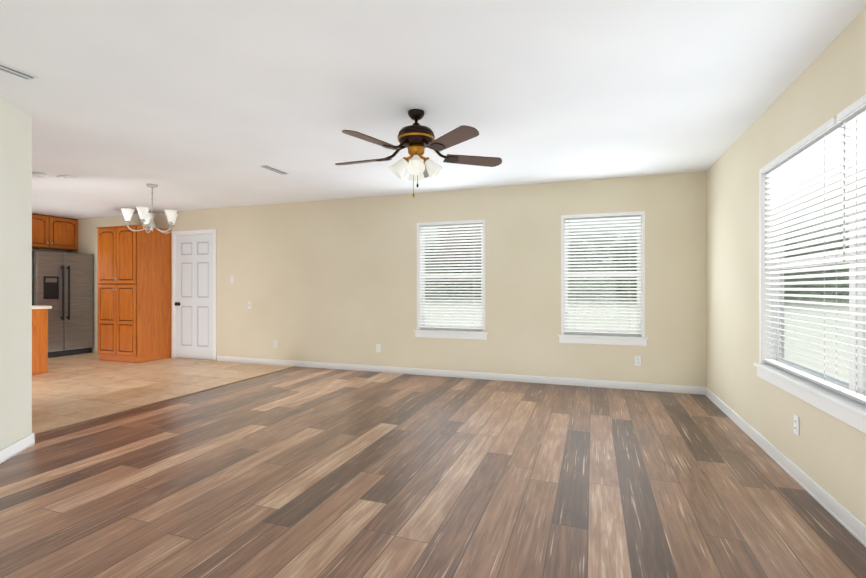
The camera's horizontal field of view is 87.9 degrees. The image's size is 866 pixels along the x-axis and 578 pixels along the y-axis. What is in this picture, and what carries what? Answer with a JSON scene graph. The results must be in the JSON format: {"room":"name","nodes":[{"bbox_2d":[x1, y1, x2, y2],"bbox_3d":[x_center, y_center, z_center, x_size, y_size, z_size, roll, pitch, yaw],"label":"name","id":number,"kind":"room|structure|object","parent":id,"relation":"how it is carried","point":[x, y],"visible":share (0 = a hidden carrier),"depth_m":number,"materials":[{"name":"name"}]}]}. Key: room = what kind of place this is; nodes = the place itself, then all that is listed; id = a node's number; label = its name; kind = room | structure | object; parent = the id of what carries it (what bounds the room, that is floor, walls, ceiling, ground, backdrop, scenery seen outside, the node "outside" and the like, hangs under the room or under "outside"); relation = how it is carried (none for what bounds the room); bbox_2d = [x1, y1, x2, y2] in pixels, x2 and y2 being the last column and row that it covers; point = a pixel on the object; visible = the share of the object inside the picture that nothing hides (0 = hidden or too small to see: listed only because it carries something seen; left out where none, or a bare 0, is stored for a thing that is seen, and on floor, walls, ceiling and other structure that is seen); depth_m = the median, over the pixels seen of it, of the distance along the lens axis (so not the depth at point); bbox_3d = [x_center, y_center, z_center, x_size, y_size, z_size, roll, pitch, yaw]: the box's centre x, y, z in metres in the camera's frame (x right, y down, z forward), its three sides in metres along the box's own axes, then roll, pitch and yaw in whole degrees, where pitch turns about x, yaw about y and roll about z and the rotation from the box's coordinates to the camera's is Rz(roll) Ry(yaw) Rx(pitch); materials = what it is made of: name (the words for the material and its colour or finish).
{"room":"empty living room","nodes":[
{"label":"empty living room","id":0,"kind":"room"},
{"bbox_2d":[0,96,31,449],"bbox_3d":[-2.439,-0.061,1.250,0.140,2.440,4.300,0,0,-16],"label":"wall","id":1,"kind":"structure","parent":0,"point":[15,273],"depth_m":3.14,"materials":[{"name":"paint"}]},
{"bbox_2d":[0,432,34,463],"bbox_3d":[-2.426,1.117,1.299,2.666,0.085,3.502,0,0,20],"label":"baseboard","id":2,"kind":"structure","parent":1,"relation":"attached to","point":[15,448],"depth_m":3.14,"materials":[{"name":"white wood"}]},
{"bbox_2d":[32,248,66,252],"bbox_3d":[-8.143,-0.060,4.979,0.140,2.440,7.320,0,0,20],"label":"wall","id":3,"kind":"structure","parent":0,"point":[48,250],"depth_m":8.14,"materials":[{"name":"paint"}]},
{"bbox_2d":[32,214,55,249],"bbox_3d":[-6.932,-0.984,7.665,0.337,0.568,0.592,0,0,20],"label":"upper cabinet","id":4,"kind":"object","parent":3,"relation":"attached to","point":[54,233],"depth_m":7.77,"materials":[{"name":"brown wood"}]},
{"bbox_2d":[56,217,77,249],"bbox_3d":[-6.781,-0.983,8.089,0.337,0.568,0.540,0,0,20],"label":"upper cabinet","id":5,"kind":"object","parent":3,"relation":"attached to","point":[66,228],"depth_m":8.09,"materials":[{"name":"brown wood"}]},
{"bbox_2d":[32,352,292,432],"bbox_3d":[-5.708,1.210,4.187,5.260,0.100,7.460,0,0,20],"label":"floor","id":6,"kind":"structure","parent":0,"point":[70,389],"depth_m":5.53,"materials":[{"name":"beige tile"}]},
{"bbox_2d":[32,309,47,374],"bbox_3d":[-6.071,0.720,4.963,0.656,0.880,2.800,0,0,20],"label":"base cabinet","id":7,"kind":"object","parent":6,"relation":"on","point":[39,339],"depth_m":6.08,"materials":[{"name":"brown wood"}]},
{"bbox_2d":[32,305,51,308],"bbox_3d":[-6.069,0.260,4.971,0.714,0.040,2.856,0,0,20],"label":"countertop","id":8,"kind":"structure","parent":7,"relation":"on","point":[33,306],"depth_m":6.10,"materials":[{"name":"white stone"}]},
{"bbox_2d":[32,251,92,357],"bbox_3d":[-6.600,0.273,7.811,0.810,1.775,0.890,0,0,20],"label":"refrigerator","id":9,"kind":"object","parent":6,"relation":"on","point":[62,284],"visible":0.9,"depth_m":7.68,"materials":[{"name":"silver metal"}]},
{"bbox_2d":[96,225,170,362],"bbox_3d":[-4.898,0.089,7.359,0.882,2.142,0.652,0,0,20],"label":"pantry cabinet","id":10,"kind":"object","parent":6,"relation":"on","point":[134,297],"visible":1,"depth_m":7.12,"materials":[{"name":"brown wood"}]},
{"bbox_2d":[67,171,705,386],"bbox_3d":[-1.909,-0.060,6.721,10.720,2.440,0.140,0,0,20],"label":"wall","id":11,"kind":"structure","parent":0,"point":[331,281],"depth_m":5.95,"materials":[{"name":"paint"}]},
{"bbox_2d":[174,234,212,359],"bbox_3d":[-3.916,0.137,7.352,0.814,2.031,0.105,0,0,20],"label":"door","id":12,"kind":"structure","parent":11,"relation":"in","point":[193,303],"depth_m":7.37,"materials":[{"name":"white paint"}]},
{"bbox_2d":[172,229,215,360],"bbox_3d":[-3.896,0.105,7.418,0.950,2.110,0.154,0,0,20],"label":"door frame","id":13,"kind":"structure","parent":11,"relation":"attached to","point":[193,232],"depth_m":7.42,"materials":[{"name":"white wood"}]},
{"bbox_2d":[376,344,380,351],"bbox_3d":[-0.757,0.830,6.231,0.070,0.114,0.008,0,0,20],"label":"electrical outlet","id":14,"kind":"object","parent":11,"relation":"attached to","point":[378,347],"visible":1,"depth_m":6.23,"materials":[{"name":"white plastic"}]},
{"bbox_2d":[414,219,487,339],"bbox_3d":[0.242,-0.112,5.936,1.010,1.535,0.167,0,0,20],"label":"window","id":15,"kind":"structure","parent":11,"relation":"in","point":[446,331],"depth_m":5.92,"materials":[{"name":"white plastic"}]},
{"bbox_2d":[217,356,704,394],"bbox_3d":[-0.254,1.118,6.048,6.780,0.085,0.017,0,0,20],"label":"baseboard","id":16,"kind":"structure","parent":11,"relation":"attached to","point":[385,369],"depth_m":5.72,"materials":[{"name":"white wood"}]},
{"bbox_2d":[558,211,648,345],"bbox_3d":[1.995,-0.113,5.313,0.990,1.535,0.167,0,0,20],"label":"window","id":17,"kind":"structure","parent":11,"relation":"in","point":[602,337],"depth_m":5.29,"materials":[{"name":"white plastic"}]},
{"bbox_2d":[634,356,640,365],"bbox_3d":[2.338,0.830,5.131,0.070,0.114,0.008,0,0,20],"label":"electrical outlet","id":18,"kind":"object","parent":11,"relation":"attached to","point":[637,360],"visible":1,"depth_m":5.13,"materials":[{"name":"white plastic"}]},
{"bbox_2d":[0,367,865,577],"bbox_3d":[-0.658,1.209,2.391,5.460,0.100,7.460,0,0,20],"label":"floor","id":19,"kind":"structure","parent":0,"point":[301,472],"depth_m":2.58,"materials":[{"name":"brown wood"}]},
{"bbox_2d":[35,366,296,435],"bbox_3d":[-2.878,1.156,4.294,0.044,0.007,5.078,0,0,20],"label":"transition strip","id":20,"kind":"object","parent":19,"relation":"on","point":[58,428],"depth_m":4.42,"materials":[{"name":"brown wood"}]},
{"bbox_2d":[0,0,865,218],"bbox_3d":[-3.136,-1.330,3.273,10.720,0.100,7.460,0,0,20],"label":"ceiling","id":21,"kind":"structure","parent":0,"point":[186,105],"depth_m":2.88,"materials":[{"name":"paint"}]},
{"bbox_2d":[0,63,38,79],"bbox_3d":[-2.589,-1.271,2.304,0.100,0.017,0.920,0,0,20],"label":"ceiling vent","id":22,"kind":"object","parent":21,"relation":"in","point":[15,72],"visible":1,"depth_m":2.65,"materials":[{"name":"white metal"}]},
{"bbox_2d":[32,172,46,177],"bbox_3d":[-4.379,-1.259,4.999,0.128,0.040,0.128,0,0,20],"label":"smoke detector","id":23,"kind":"object","parent":21,"relation":"attached to","point":[39,174],"visible":1,"depth_m":4.96,"materials":[{"name":"white plastic"}]},
{"bbox_2d":[57,175,76,178],"bbox_3d":[-4.189,-1.268,5.144,0.160,0.021,0.120,0,0,20],"label":"ceiling sensor","id":24,"kind":"object","parent":21,"relation":"attached to","point":[67,177],"visible":1,"depth_m":5.13,"materials":[{"name":"white plastic"}]},
{"bbox_2d":[121,184,177,233],"bbox_3d":[-3.461,-0.987,5.571,0.621,0.584,0.611,0,0,20],"label":"chandelier","id":25,"kind":"object","parent":21,"relation":"hanging from","point":[145,216],"visible":1,"depth_m":5.49,"materials":[{"name":"white glass"}]},
{"bbox_2d":[260,165,288,174],"bbox_3d":[-1.706,-1.271,4.845,0.100,0.017,0.360,0,0,20],"label":"ceiling vent","id":26,"kind":"object","parent":21,"relation":"in","point":[273,169],"visible":1,"depth_m":4.82,"materials":[{"name":"white metal"}]},
{"bbox_2d":[335,109,501,196],"bbox_3d":[-0.173,-0.967,3.283,1.234,0.624,1.284,0,0,20],"label":"ceiling fan","id":27,"kind":"object","parent":21,"relation":"hanging from","point":[416,138],"visible":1,"depth_m":3.20,"materials":[{"name":"brown wood"}]},
{"bbox_2d":[706,7,865,524],"bbox_3d":[1.825,-0.061,1.434,0.140,2.440,7.320,0,0,20],"label":"wall","id":28,"kind":"structure","parent":0,"point":[825,451],"depth_m":3.25,"materials":[{"name":"paint"}]},
{"bbox_2d":[705,387,865,546],"bbox_3d":[1.774,1.117,1.526,0.017,0.085,7.178,0,0,20],"label":"baseboard","id":29,"kind":"structure","parent":28,"relation":"attached to","point":[852,524],"depth_m":2.64,"materials":[{"name":"white wood"}]},
{"bbox_2d":[794,414,798,435],"bbox_3d":[2.207,0.830,2.731,0.008,0.114,0.070,0,0,20],"label":"electrical outlet","id":30,"kind":"object","parent":28,"relation":"attached to","point":[796,424],"visible":1,"depth_m":2.72,"materials":[{"name":"white plastic"}]},
{"bbox_2d":[754,94,865,433],"bbox_3d":[2.104,-0.113,2.274,0.167,1.535,2.280,0,0,20],"label":"window","id":31,"kind":"structure","parent":28,"relation":"in","point":[805,176],"depth_m":2.54,"materials":[{"name":"white plastic"}]},
{"label":"outside","id":32,"kind":"structure","parent":0,"visible":0},
{"bbox_2d":[425,135,848,381],"bbox_3d":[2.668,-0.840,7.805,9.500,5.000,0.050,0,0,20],"label":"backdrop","id":33,"kind":"structure","parent":32,"point":[832,373],"depth_m":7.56,"materials":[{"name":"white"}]}
]}

